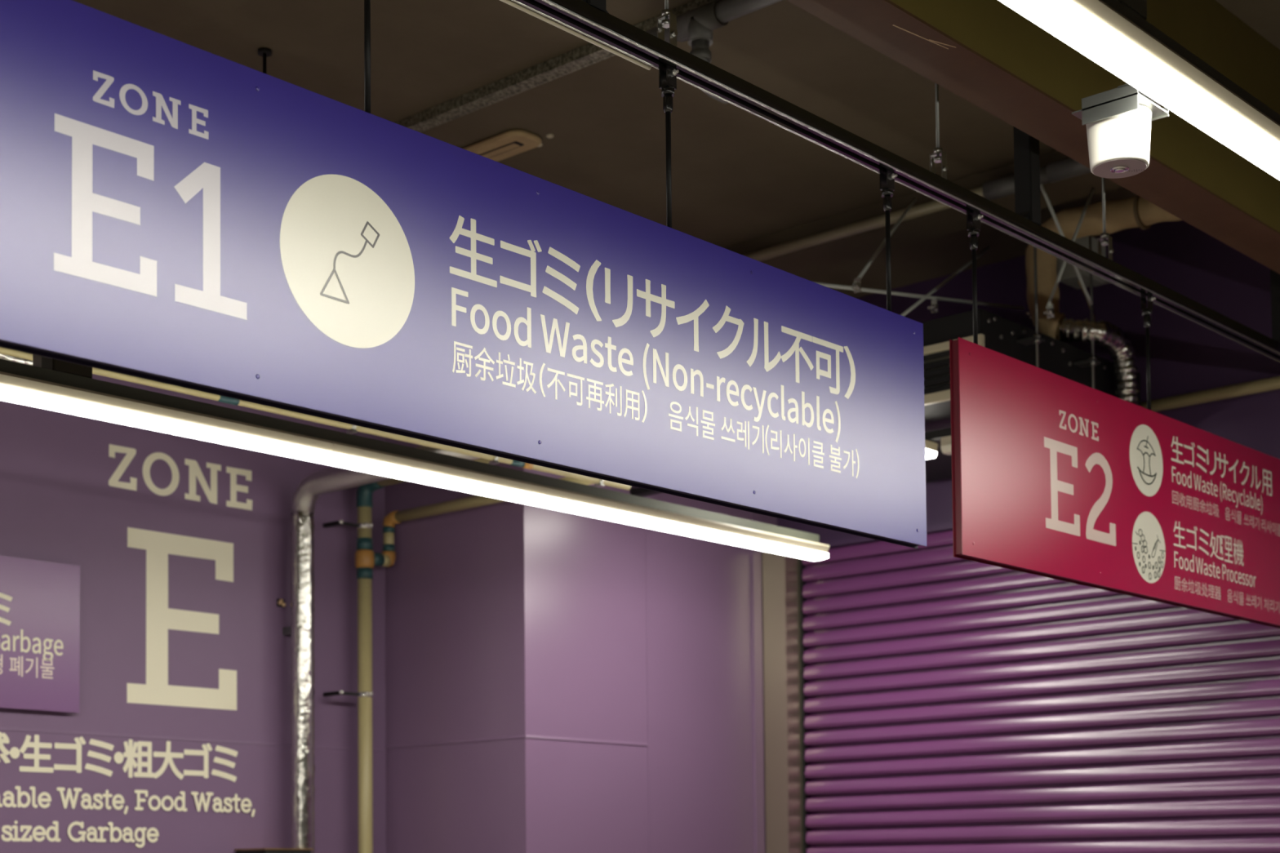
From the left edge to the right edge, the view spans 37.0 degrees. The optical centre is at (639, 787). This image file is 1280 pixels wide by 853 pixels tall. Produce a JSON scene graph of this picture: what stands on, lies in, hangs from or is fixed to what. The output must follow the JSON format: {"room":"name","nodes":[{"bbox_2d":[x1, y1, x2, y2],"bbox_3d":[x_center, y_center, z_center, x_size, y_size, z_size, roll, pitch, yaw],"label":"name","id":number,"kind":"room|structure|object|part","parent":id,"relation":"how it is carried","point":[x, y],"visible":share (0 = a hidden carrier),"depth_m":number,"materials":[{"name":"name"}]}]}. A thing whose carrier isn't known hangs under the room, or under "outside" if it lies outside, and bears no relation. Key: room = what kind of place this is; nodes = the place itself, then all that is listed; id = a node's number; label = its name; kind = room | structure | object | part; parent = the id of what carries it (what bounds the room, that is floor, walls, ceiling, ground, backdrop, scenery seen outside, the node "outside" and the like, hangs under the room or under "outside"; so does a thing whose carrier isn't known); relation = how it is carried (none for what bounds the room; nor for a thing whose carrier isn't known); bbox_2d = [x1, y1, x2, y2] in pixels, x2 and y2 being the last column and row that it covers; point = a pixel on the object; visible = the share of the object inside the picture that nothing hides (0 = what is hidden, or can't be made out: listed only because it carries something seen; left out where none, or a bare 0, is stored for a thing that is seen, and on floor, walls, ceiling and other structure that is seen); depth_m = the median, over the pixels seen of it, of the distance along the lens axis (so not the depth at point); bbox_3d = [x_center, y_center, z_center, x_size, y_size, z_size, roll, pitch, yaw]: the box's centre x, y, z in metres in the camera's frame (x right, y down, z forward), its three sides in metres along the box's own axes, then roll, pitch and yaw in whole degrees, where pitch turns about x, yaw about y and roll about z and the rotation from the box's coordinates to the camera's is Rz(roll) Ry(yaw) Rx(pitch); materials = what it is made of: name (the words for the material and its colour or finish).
{"room":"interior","nodes":[
{"label":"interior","id":0,"kind":"room"},
{"bbox_2d":[0,373,386,852],"bbox_3d":[-4.529,-0.298,4.338,0.120,4.100,10.444,-3,-4,42],"label":"wall","id":1,"kind":"structure","parent":0,"point":[58,504],"depth_m":7.39,"materials":[{"name":"purple paint"}]},
{"bbox_2d":[0,555,79,713],"bbox_3d":[-2.429,-0.558,6.600,0.031,0.542,1.099,-3,-4,42],"label":"sign","id":2,"kind":"object","parent":1,"relation":"attached to","point":[40,600],"visible":1,"depth_m":6.88,"materials":[{"name":"purple plastic"}]},
{"bbox_2d":[0,444,255,848],"bbox_3d":[-2.007,-0.535,7.097,0.006,1.518,1.412,-3,-4,42],"label":"lettering","id":3,"kind":"object","parent":1,"relation":"attached to","point":[157,691],"depth_m":7.30,"materials":[{"name":"beige paint"}]},
{"bbox_2d":[0,727,386,751],"bbox_3d":[-4.516,-0.306,4.260,0.003,0.011,10.344,-3,-4,42],"label":"trim","id":4,"kind":"structure","parent":1,"relation":"attached to","point":[1,728],"depth_m":7.30,"materials":[{"name":"purple paint"}]},
{"bbox_2d":[234,848,313,852],"bbox_3d":[-1.443,0.409,7.534,0.192,0.332,0.240,-3,-4,42],"label":"wall box","id":5,"kind":"object","parent":1,"relation":"attached to","point":[259,850],"visible":1,"depth_m":7.46,"materials":[{"name":"black"}]},
{"bbox_3d":[-1.444,0.247,7.541,0.192,0.007,0.240,-3,-4,42],"label":"lid","id":6,"kind":"part","parent":5,"relation":"part of","materials":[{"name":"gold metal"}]},
{"bbox_2d":[276,598,285,607],"bbox_3d":[-1.449,-0.746,7.726,0.020,0.032,0.036,-3,-4,42],"label":"bolt","id":7,"kind":"object","parent":1,"relation":"attached to","point":[280,602],"visible":1,"depth_m":7.72,"materials":[{"name":"black metal"}]},
{"bbox_2d":[283,445,479,852],"bbox_3d":[-0.940,0.276,7.283,1.288,3.126,0.101,-3,-4,42],"label":"pipe","id":8,"kind":"object","parent":1,"relation":"attached to","point":[301,630],"visible":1,"depth_m":7.64,"materials":[{"name":"grey metal"}]},
{"bbox_2d":[323,457,594,852],"bbox_3d":[-0.674,0.259,7.494,1.408,3.174,0.305,-3,-4,42],"label":"riser pipe","id":9,"kind":"object","parent":1,"relation":"attached to","point":[366,559],"visible":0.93,"depth_m":7.90,"materials":[{"name":"beige metal"}]},
{"bbox_3d":[-1.202,-1.087,7.892,0.010,0.012,0.105,-3,-4,42],"label":"arm","id":10,"kind":"part","parent":9,"relation":"part of","materials":[{"name":"black metal"}]},
{"bbox_3d":[-1.195,-0.384,7.859,0.010,0.012,0.105,-3,-4,42],"label":"arm","id":11,"kind":"part","parent":9,"relation":"part of","materials":[{"name":"black metal"}]},
{"bbox_2d":[0,346,631,489],"bbox_3d":[-1.306,-1.181,5.760,0.030,0.037,3.800,-3,-4,42],"label":"ceiling pipe","id":12,"kind":"object","parent":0,"point":[352,428],"visible":0.68,"depth_m":6.11,"materials":[{"name":"beige metal"}]},
{"bbox_2d":[384,437,508,852],"bbox_3d":[-0.772,-0.164,7.915,0.740,4.100,0.100,-3,-4,42],"label":"wall","id":13,"kind":"structure","parent":0,"point":[446,584],"depth_m":7.88,"materials":[{"name":"purple paint"}]},
{"bbox_2d":[385,734,525,748],"bbox_3d":[-0.769,-0.185,7.844,0.840,0.011,0.004,-3,-4,42],"label":"trim","id":14,"kind":"structure","parent":13,"relation":"attached to","point":[523,735],"depth_m":7.83,"materials":[{"name":"purple paint"}]},
{"bbox_2d":[506,463,777,852],"bbox_3d":[0.099,-0.155,8.262,0.100,4.100,1.776,-3,-4,42],"label":"wall","id":15,"kind":"structure","parent":0,"point":[576,611],"depth_m":8.03,"materials":[{"name":"purple paint"}]},
{"bbox_2d":[525,734,648,746],"bbox_3d":[-0.209,-0.191,7.838,0.005,0.011,0.731,-3,-4,42],"label":"trim","id":16,"kind":"structure","parent":15,"relation":"attached to","point":[526,735],"depth_m":7.82,"materials":[{"name":"purple paint"}]},
{"bbox_2d":[644,496,650,852],"bbox_3d":[0.036,-0.162,8.114,0.003,4.100,0.008,-3,-4,42],"label":"trim","id":17,"kind":"structure","parent":15,"relation":"attached to","point":[646,595],"depth_m":8.12,"materials":[{"name":"purple paint"}]},
{"bbox_2d":[750,511,764,852],"bbox_3d":[0.538,-0.140,8.672,0.012,4.100,0.060,-3,-4,42],"label":"trim","id":18,"kind":"structure","parent":15,"relation":"attached to","point":[756,572],"depth_m":8.68,"materials":[{"name":"purple paint"}]},
{"bbox_2d":[630,427,951,497],"bbox_3d":[0.759,-1.259,7.412,2.099,0.090,0.094,-3,-4,42],"label":"light","id":19,"kind":"object","parent":15,"relation":"attached to","point":[931,447],"depth_m":7.11,"materials":[{"name":"white plastic"}]},
{"bbox_3d":[0.760,-1.289,7.415,2.099,0.029,0.050,-3,-4,42],"label":"wall bracket","id":20,"kind":"part","parent":19,"relation":"part of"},
{"bbox_2d":[924,448,937,459],"bbox_3d":[0.699,-1.223,7.464,1.038,0.025,0.074,-3,-4,42],"label":"diffuser","id":21,"kind":"object","parent":19,"relation":"attached to","point":[930,453],"depth_m":7.12,"materials":[{"name":"white plastic"}]},
{"bbox_2d":[176,0,1279,297],"bbox_3d":[1.095,-2.586,2.140,13.000,0.150,14.500,-3,-4,42],"label":"ceiling","id":22,"kind":"structure","parent":0,"point":[739,176],"depth_m":6.43,"materials":[{"name":"brown concrete"}]},
{"bbox_2d":[0,353,32,365],"bbox_3d":[-2.472,-1.814,5.162,0.047,1.034,1.923,-3,-4,42],"label":"hose","id":23,"kind":"object","parent":22,"relation":"hanging from","point":[4,357],"visible":0.16,"depth_m":5.77,"materials":[{"name":"grey metal"}]},
{"bbox_2d":[72,0,137,14],"bbox_3d":[1.584,-2.439,2.072,12.190,0.160,0.857,-3,-4,42],"label":"ceiling beam","id":24,"kind":"structure","parent":22,"relation":"attached to","point":[108,6],"depth_m":5.30,"materials":[{"name":"brown concrete"}]},
{"bbox_2d":[111,0,251,39],"bbox_3d":[1.987,-2.476,2.529,12.190,0.050,0.358,-3,-4,42],"label":"ceiling beam","id":25,"kind":"structure","parent":22,"relation":"attached to","point":[173,19],"depth_m":5.61,"materials":[{"name":"brown concrete"}]},
{"bbox_2d":[257,47,271,74],"bbox_3d":[-1.169,-1.748,5.948,0.044,1.115,0.044,-3,-4,42],"label":"rod","id":26,"kind":"object","parent":22,"relation":"hanging from","point":[265,52],"visible":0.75,"depth_m":5.97,"materials":[{"name":"black metal"}]},
{"bbox_3d":[-1.169,-1.745,5.948,0.012,1.109,0.012,-3,-4,42],"label":"rod","id":27,"kind":"part","parent":26,"relation":"part of","materials":[{"name":"black metal"}]},
{"bbox_2d":[364,0,370,113],"bbox_3d":[-0.523,-1.488,3.693,0.044,0.394,0.032,-3,-4,42],"label":"rod","id":28,"kind":"object","parent":22,"relation":"hanging from","point":[366,2],"visible":1,"depth_m":3.69,"materials":[{"name":"black paint"}]},
{"bbox_2d":[0,0,926,548],"bbox_3d":[-0.347,-0.986,3.869,0.033,0.603,3.300,-3,-4,42],"label":"sign","id":29,"kind":"object","parent":28,"relation":"hanging from","point":[173,211],"visible":1,"depth_m":3.72,"materials":[{"name":"blue"}]},
{"bbox_3d":[-0.358,-0.985,3.879,0.003,0.603,3.300,-3,-4,42],"label":"panel","id":30,"kind":"part","parent":29,"relation":"part of","materials":[{"name":"blue"}]},
{"bbox_3d":[-0.348,-0.987,3.870,0.025,0.592,3.288,-3,-4,42],"label":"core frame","id":31,"kind":"part","parent":29,"relation":"part of","materials":[{"name":"blue"}]},
{"bbox_2d":[462,128,553,161],"bbox_3d":[-0.798,-2.245,7.044,1.238,0.025,0.180,-3,-4,42],"label":"recessed light","id":32,"kind":"object","parent":22,"relation":"in","point":[508,144],"visible":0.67,"depth_m":6.71,"materials":[{"name":"beige"}]},
{"bbox_3d":[-0.823,-2.234,7.045,1.050,0.003,0.032,-3,-4,42],"label":"slot panel","id":33,"kind":"part","parent":32,"relation":"part of","materials":[{"name":"beige metal"}]},
{"bbox_3d":[-0.823,-2.235,7.045,1.080,0.002,0.044,-3,-4,42],"label":"slot frame","id":34,"kind":"part","parent":32,"relation":"part of","materials":[{"name":"black"}]},
{"bbox_2d":[395,0,715,132],"bbox_3d":[-0.277,-2.286,6.080,2.400,0.044,0.044,-3,-4,42],"label":"channel","id":35,"kind":"object","parent":22,"relation":"attached to","point":[589,54],"visible":0.47,"depth_m":6.17,"materials":[{"name":"grey metal"}]},
{"bbox_2d":[657,0,677,46],"bbox_3d":[0.061,-2.039,4.378,0.048,0.708,0.025,-3,-4,42],"label":"hanger","id":36,"kind":"object","parent":22,"relation":"hanging from","point":[668,20],"visible":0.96,"depth_m":4.36,"materials":[{"name":"silver metal"}]},
{"bbox_3d":[0.058,-2.074,4.383,0.009,0.638,0.009,-3,-4,42],"label":"rod","id":37,"kind":"part","parent":36,"relation":"part of","materials":[{"name":"silver metal"}]},
{"bbox_2d":[850,197,916,293],"bbox_3d":[0.883,-1.952,6.823,0.036,0.555,0.750,-2,-3,26],"label":"rod","id":38,"kind":"object","parent":22,"relation":"attached to","point":[856,283],"visible":0.94,"depth_m":6.71,"materials":[{"name":"grey paint"}]},
{"bbox_2d":[813,281,1031,319],"bbox_3d":[0.987,-1.750,6.775,0.038,0.278,1.631,-3,-4,42],"label":"rod","id":39,"kind":"object","parent":38,"relation":"attached to","point":[827,285],"visible":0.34,"depth_m":6.82,"materials":[{"name":"grey paint"}]},
{"bbox_2d":[511,0,1279,362],"bbox_3d":[0.320,-2.007,4.674,0.110,0.748,6.690,-3,-4,42],"label":"rail","id":40,"kind":"object","parent":22,"relation":"hanging from","point":[590,18],"visible":0.8,"depth_m":5.10,"materials":[{"name":"black metal"}]},
{"bbox_2d":[499,0,651,70],"bbox_3d":[-0.953,-1.692,3.281,0.011,0.011,2.935,-3,-4,42],"label":"conduit","id":41,"kind":"object","parent":40,"relation":"attached to","point":[510,2],"visible":1,"depth_m":4.19,"materials":[{"name":"beige"}]},
{"bbox_3d":[-0.115,-2.046,4.186,0.110,0.710,0.120,-3,-4,42],"label":"post","id":42,"kind":"part","parent":40,"relation":"part of","materials":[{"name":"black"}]},
{"bbox_2d":[658,62,679,227],"bbox_3d":[0.070,-1.462,4.359,0.044,0.394,0.032,-3,-4,42],"label":"rod","id":43,"kind":"object","parent":40,"relation":"hanging from","point":[668,77],"visible":1,"depth_m":4.36,"materials":[{"name":"black metal"}]},
{"bbox_3d":[0.065,-1.419,4.361,0.012,0.310,0.012,-3,-4,42],"label":"rod","id":44,"kind":"part","parent":43,"relation":"part of","materials":[{"name":"black paint"}]},
{"bbox_2d":[879,168,897,311],"bbox_3d":[0.657,-1.436,5.019,0.044,0.394,0.032,-3,-4,42],"label":"rod","id":45,"kind":"object","parent":40,"relation":"hanging from","point":[886,181],"visible":1,"depth_m":5.02,"materials":[{"name":"black metal"}]},
{"bbox_3d":[0.653,-1.394,5.021,0.012,0.310,0.012,-3,-4,42],"label":"rod","id":46,"kind":"part","parent":45,"relation":"part of","materials":[{"name":"black paint"}]},
{"bbox_2d":[966,209,983,344],"bbox_3d":[0.940,-1.423,5.338,0.044,0.394,0.032,-3,-4,42],"label":"rod","id":47,"kind":"object","parent":40,"relation":"hanging from","point":[973,231],"visible":1,"depth_m":5.34,"materials":[{"name":"black metal"}]},
{"bbox_3d":[0.936,-1.381,5.339,0.012,0.310,0.012,-3,-4,42],"label":"rod","id":48,"kind":"part","parent":47,"relation":"part of","materials":[{"name":"black paint"}]},
{"bbox_3d":[1.127,-1.991,5.582,0.110,0.710,0.120,-3,-4,42],"label":"post","id":49,"kind":"part","parent":40,"relation":"part of","materials":[{"name":"black metal"}]},
{"bbox_2d":[1140,293,1155,410],"bbox_3d":[1.632,-1.393,6.116,0.044,0.394,0.032,-3,-4,42],"label":"rod","id":50,"kind":"object","parent":40,"relation":"hanging from","point":[1147,313],"visible":1,"depth_m":6.12,"materials":[{"name":"black metal"}]},
{"bbox_2d":[949,337,1279,628],"bbox_3d":[1.692,-0.896,6.160,0.036,0.603,2.483,-3,-4,42],"label":"sign","id":51,"kind":"object","parent":50,"relation":"hanging from","point":[1054,476],"visible":1,"depth_m":5.83,"materials":[{"name":"red"}]},
{"bbox_3d":[1.628,-1.351,6.118,0.012,0.310,0.012,-3,-4,42],"label":"rod","id":52,"kind":"part","parent":50,"relation":"part of","materials":[{"name":"black paint"}]},
{"bbox_3d":[2.320,-1.938,6.923,0.110,0.710,0.120,-3,-4,42],"label":"post","id":53,"kind":"part","parent":40,"relation":"part of","materials":[{"name":"black metal"}]},
{"bbox_2d":[724,151,1122,275],"bbox_3d":[4.323,-2.379,4.522,11.350,0.100,0.240,-3,-4,42],"label":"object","id":54,"kind":"structure","parent":22,"relation":"hanging from","point":[949,220],"depth_m":7.43,"materials":[{"name":"brown metal"}]},
{"bbox_2d":[929,82,947,178],"bbox_3d":[0.814,-2.006,5.224,0.048,0.708,0.025,-3,-4,42],"label":"hanger","id":55,"kind":"object","parent":22,"relation":"hanging from","point":[938,156],"visible":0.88,"depth_m":5.21,"materials":[{"name":"silver metal"}]},
{"bbox_3d":[0.810,-2.041,5.228,0.009,0.638,0.009,-3,-4,42],"label":"rod","id":56,"kind":"part","parent":55,"relation":"part of","materials":[{"name":"silver metal"}]},
{"bbox_2d":[900,246,990,315],"bbox_3d":[1.157,-1.882,7.084,0.053,0.556,1.034,-2,-3,28],"label":"rod","id":57,"kind":"object","parent":22,"relation":"attached to","point":[934,308],"visible":0.89,"depth_m":6.92,"materials":[{"name":"grey paint"}]},
{"bbox_2d":[786,0,1279,274],"bbox_3d":[-1.182,-2.166,2.538,0.164,0.605,11.895,-3,-4,42],"label":"ceiling beam","id":58,"kind":"structure","parent":22,"relation":"attached to","point":[986,53],"depth_m":5.13,"materials":[{"name":"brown paint"}]},
{"bbox_2d":[645,0,782,103],"bbox_3d":[0.461,-2.164,5.378,1.125,0.244,0.160,-3,-4,42],"label":"drain pipe","id":59,"kind":"object","parent":58,"relation":"hanging from","point":[695,26],"visible":0.56,"depth_m":5.54,"materials":[{"name":"grey plastic"}]},
{"bbox_2d":[742,157,1091,261],"bbox_3d":[1.007,-2.167,7.222,2.755,0.067,0.067,-3,-4,42],"label":"conduit pipe","id":60,"kind":"object","parent":58,"relation":"attached to","point":[1067,168],"visible":0.44,"depth_m":7.17,"materials":[{"name":"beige metal"}]},
{"bbox_2d":[1040,183,1092,305],"bbox_3d":[1.546,-1.963,6.924,0.012,0.364,0.360,-3,-4,42],"label":"rod","id":61,"kind":"object","parent":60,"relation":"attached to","point":[1042,186],"visible":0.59,"depth_m":6.88,"materials":[{"name":"grey paint"}]},
{"bbox_2d":[1025,195,1182,406],"bbox_3d":[1.967,-1.486,6.992,1.076,1.390,0.384,-3,-4,42],"label":"duct","id":62,"kind":"object","parent":58,"relation":"attached to","point":[1136,211],"visible":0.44,"depth_m":7.15,"materials":[{"name":"silver"}]},
{"bbox_2d":[1057,235,1111,319],"bbox_3d":[1.728,-1.916,7.362,0.128,0.362,0.260,-3,-4,42],"label":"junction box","id":63,"kind":"object","parent":62,"relation":"attached to","point":[1068,277],"visible":0.45,"depth_m":7.29,"materials":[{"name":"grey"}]},
{"bbox_3d":[1.739,-2.020,7.289,0.008,0.150,0.150,-3,-4,42],"label":"lid","id":64,"kind":"part","parent":63,"relation":"part of","materials":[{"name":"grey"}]},
{"bbox_2d":[1032,246,1040,367],"bbox_3d":[1.413,-1.878,6.830,0.027,0.822,0.027,-3,-4,42],"label":"rod","id":65,"kind":"object","parent":22,"relation":"hanging from","point":[1036,342],"visible":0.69,"depth_m":6.82,"materials":[{"name":"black metal"}]},
{"bbox_2d":[920,308,1141,482],"bbox_3d":[1.218,-1.483,7.404,1.115,0.304,1.210,-3,-4,42],"label":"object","id":66,"kind":"object","parent":65,"relation":"hanging from","point":[997,333],"visible":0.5,"depth_m":6.84,"materials":[{"name":"black metal"}]},
{"bbox_3d":[0.800,-1.450,6.979,1.052,0.206,0.022,-3,-4,42],"label":"grille frame","id":67,"kind":"part","parent":66,"relation":"part of","materials":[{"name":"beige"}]},
{"bbox_2d":[1043,187,1094,318],"bbox_3d":[1.559,-1.966,6.840,0.032,0.656,0.449,-3,-4,42],"label":"rod","id":68,"kind":"object","parent":22,"relation":"attached to","point":[1049,313],"visible":0.89,"depth_m":6.76,"materials":[{"name":"grey paint"}]},
{"bbox_2d":[1088,200,1096,388],"bbox_3d":[1.686,-1.877,7.137,0.027,0.800,0.027,-3,-4,42],"label":"rod","id":69,"kind":"object","parent":22,"relation":"hanging from","point":[1092,364],"visible":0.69,"depth_m":7.13,"materials":[{"name":"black metal"}]},
{"bbox_2d":[1097,177,1114,260],"bbox_3d":[1.439,-1.979,5.927,0.048,0.708,0.025,-3,-4,42],"label":"hanger","id":70,"kind":"object","parent":22,"relation":"hanging from","point":[1104,239],"visible":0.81,"depth_m":5.92,"materials":[{"name":"silver metal"}]},
{"bbox_3d":[1.436,-2.013,5.931,0.009,0.638,0.009,-3,-4,42],"label":"rod","id":71,"kind":"part","parent":70,"relation":"part of","materials":[{"name":"silver metal"}]},
{"bbox_2d":[940,435,951,455],"bbox_3d":[1.357,-1.274,6.882,0.600,0.058,0.072,-3,-4,42],"label":"light","id":72,"kind":"object","parent":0,"point":[945,446],"visible":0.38,"depth_m":7.04,"materials":[{"name":"beige plastic"}]},
{"bbox_2d":[940,444,951,455],"bbox_3d":[1.357,-1.258,6.881,0.600,0.025,0.072,-3,-4,42],"label":"diffuser","id":73,"kind":"object","parent":72,"relation":"attached to","point":[945,448],"depth_m":7.05,"materials":[{"name":"beige plastic"}]},
{"bbox_2d":[777,219,1279,848],"bbox_3d":[4.928,-0.355,5.084,11.350,4.100,0.120,-3,-4,42],"label":"wall","id":74,"kind":"structure","parent":0,"point":[1186,356],"depth_m":7.57,"materials":[{"name":"purple paint"}]},
{"bbox_2d":[762,521,1279,852],"bbox_3d":[2.954,0.283,6.655,6.235,3.015,0.153,-3,-4,42],"label":"roller shutter","id":75,"kind":"object","parent":74,"relation":"attached to","point":[953,704],"visible":0.94,"depth_m":8.02,"materials":[{"name":"purple metal"}]},
{"bbox_3d":[0.662,0.417,8.667,0.130,2.985,0.120,-3,-4,42],"label":"guide rail","id":76,"kind":"part","parent":75,"relation":"part of","materials":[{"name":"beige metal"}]},
{"bbox_2d":[1140,376,1279,411],"bbox_3d":[2.994,-1.555,6.707,6.300,0.060,0.095,-3,-4,42],"label":"pipe","id":77,"kind":"object","parent":74,"relation":"attached to","point":[1273,383],"visible":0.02,"depth_m":7.35,"materials":[{"name":"beige"}]},
{"bbox_3d":[-3.226,-1.533,-1.114,0.094,0.060,1.238,-3,-4,42],"label":"light","id":78,"kind":"object","parent":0,"visible":0},
{"bbox_2d":[1102,0,1279,124],"bbox_3d":[-0.322,-1.453,2.151,0.046,0.036,9.980,-3,-4,42],"label":"channel","id":79,"kind":"object","parent":78,"relation":"on","point":[1116,5],"visible":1,"depth_m":3.67,"materials":[{"name":"grey metal"}]},
{"bbox_2d":[999,0,1279,178],"bbox_3d":[0.880,-1.297,3.606,0.236,0.160,1.238,-3,-4,42],"label":"light","id":80,"kind":"object","parent":79,"relation":"attached to","point":[1093,28],"depth_m":3.68,"materials":[{"name":"white plastic"}]},
{"bbox_3d":[0.942,-1.215,3.752,0.104,0.002,0.104,-1,-3,8],"label":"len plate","id":81,"kind":"part","parent":80,"relation":"part of","materials":[{"name":"grey plastic"}]},
{"bbox_3d":[0.944,-1.279,3.748,0.141,0.137,0.136,-3,-4,42],"label":"emergency light","id":82,"kind":"part","parent":80,"relation":"part of","materials":[{"name":"white plastic"}]},
{"bbox_3d":[0.942,-1.320,3.748,0.140,0.054,0.131,-3,-4,42],"label":"bracket plate","id":83,"kind":"part","parent":80,"relation":"part of","materials":[{"name":"silver metal"}]},
{"bbox_2d":[1266,168,1279,180],"bbox_3d":[1.760,-1.313,4.491,0.094,0.060,1.238,-3,-4,42],"label":"light","id":84,"kind":"object","parent":79,"relation":"attached to","point":[1276,173],"visible":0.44,"depth_m":4.05,"materials":[{"name":"white plastic"}]},
{"bbox_3d":[-3.938,-1.151,2.471,0.094,0.061,1.278,-3,-4,42],"label":"light","id":85,"kind":"object","parent":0,"visible":0},
{"bbox_2d":[0,359,819,542],"bbox_3d":[-1.815,-1.105,4.858,0.046,0.036,7.580,-3,-4,42],"label":"light fixture","id":86,"kind":"object","parent":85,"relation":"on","point":[6,366],"visible":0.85,"depth_m":5.91,"materials":[{"name":"grey metal"}]},
{"bbox_2d":[32,354,92,377],"bbox_3d":[-1.556,-1.168,5.153,0.046,0.112,0.156,-3,-4,42],"label":"box","id":87,"kind":"object","parent":86,"relation":"attached to","point":[38,361],"visible":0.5,"depth_m":5.13,"materials":[{"name":"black metal"}]},
{"bbox_2d":[0,371,333,462],"bbox_3d":[-1.387,-1.038,5.338,0.094,0.060,1.278,-3,-4,42],"label":"light","id":88,"kind":"object","parent":86,"relation":"attached to","point":[15,388],"visible":1,"depth_m":5.34,"materials":[{"name":"white plastic"}]},
{"bbox_2d":[319,441,617,519],"bbox_3d":[-0.537,-1.001,6.294,0.094,0.060,1.278,-3,-4,42],"label":"light","id":89,"kind":"object","parent":86,"relation":"attached to","point":[344,455],"visible":0.95,"depth_m":6.22,"materials":[{"name":"white plastic"}]},
{"bbox_2d":[604,501,829,560],"bbox_3d":[0.312,-0.963,7.249,0.094,0.060,1.274,-3,-4,42],"label":"light","id":90,"kind":"object","parent":86,"relation":"attached to","point":[625,513],"visible":0.95,"depth_m":7.17,"materials":[{"name":"white plastic"}]}
]}

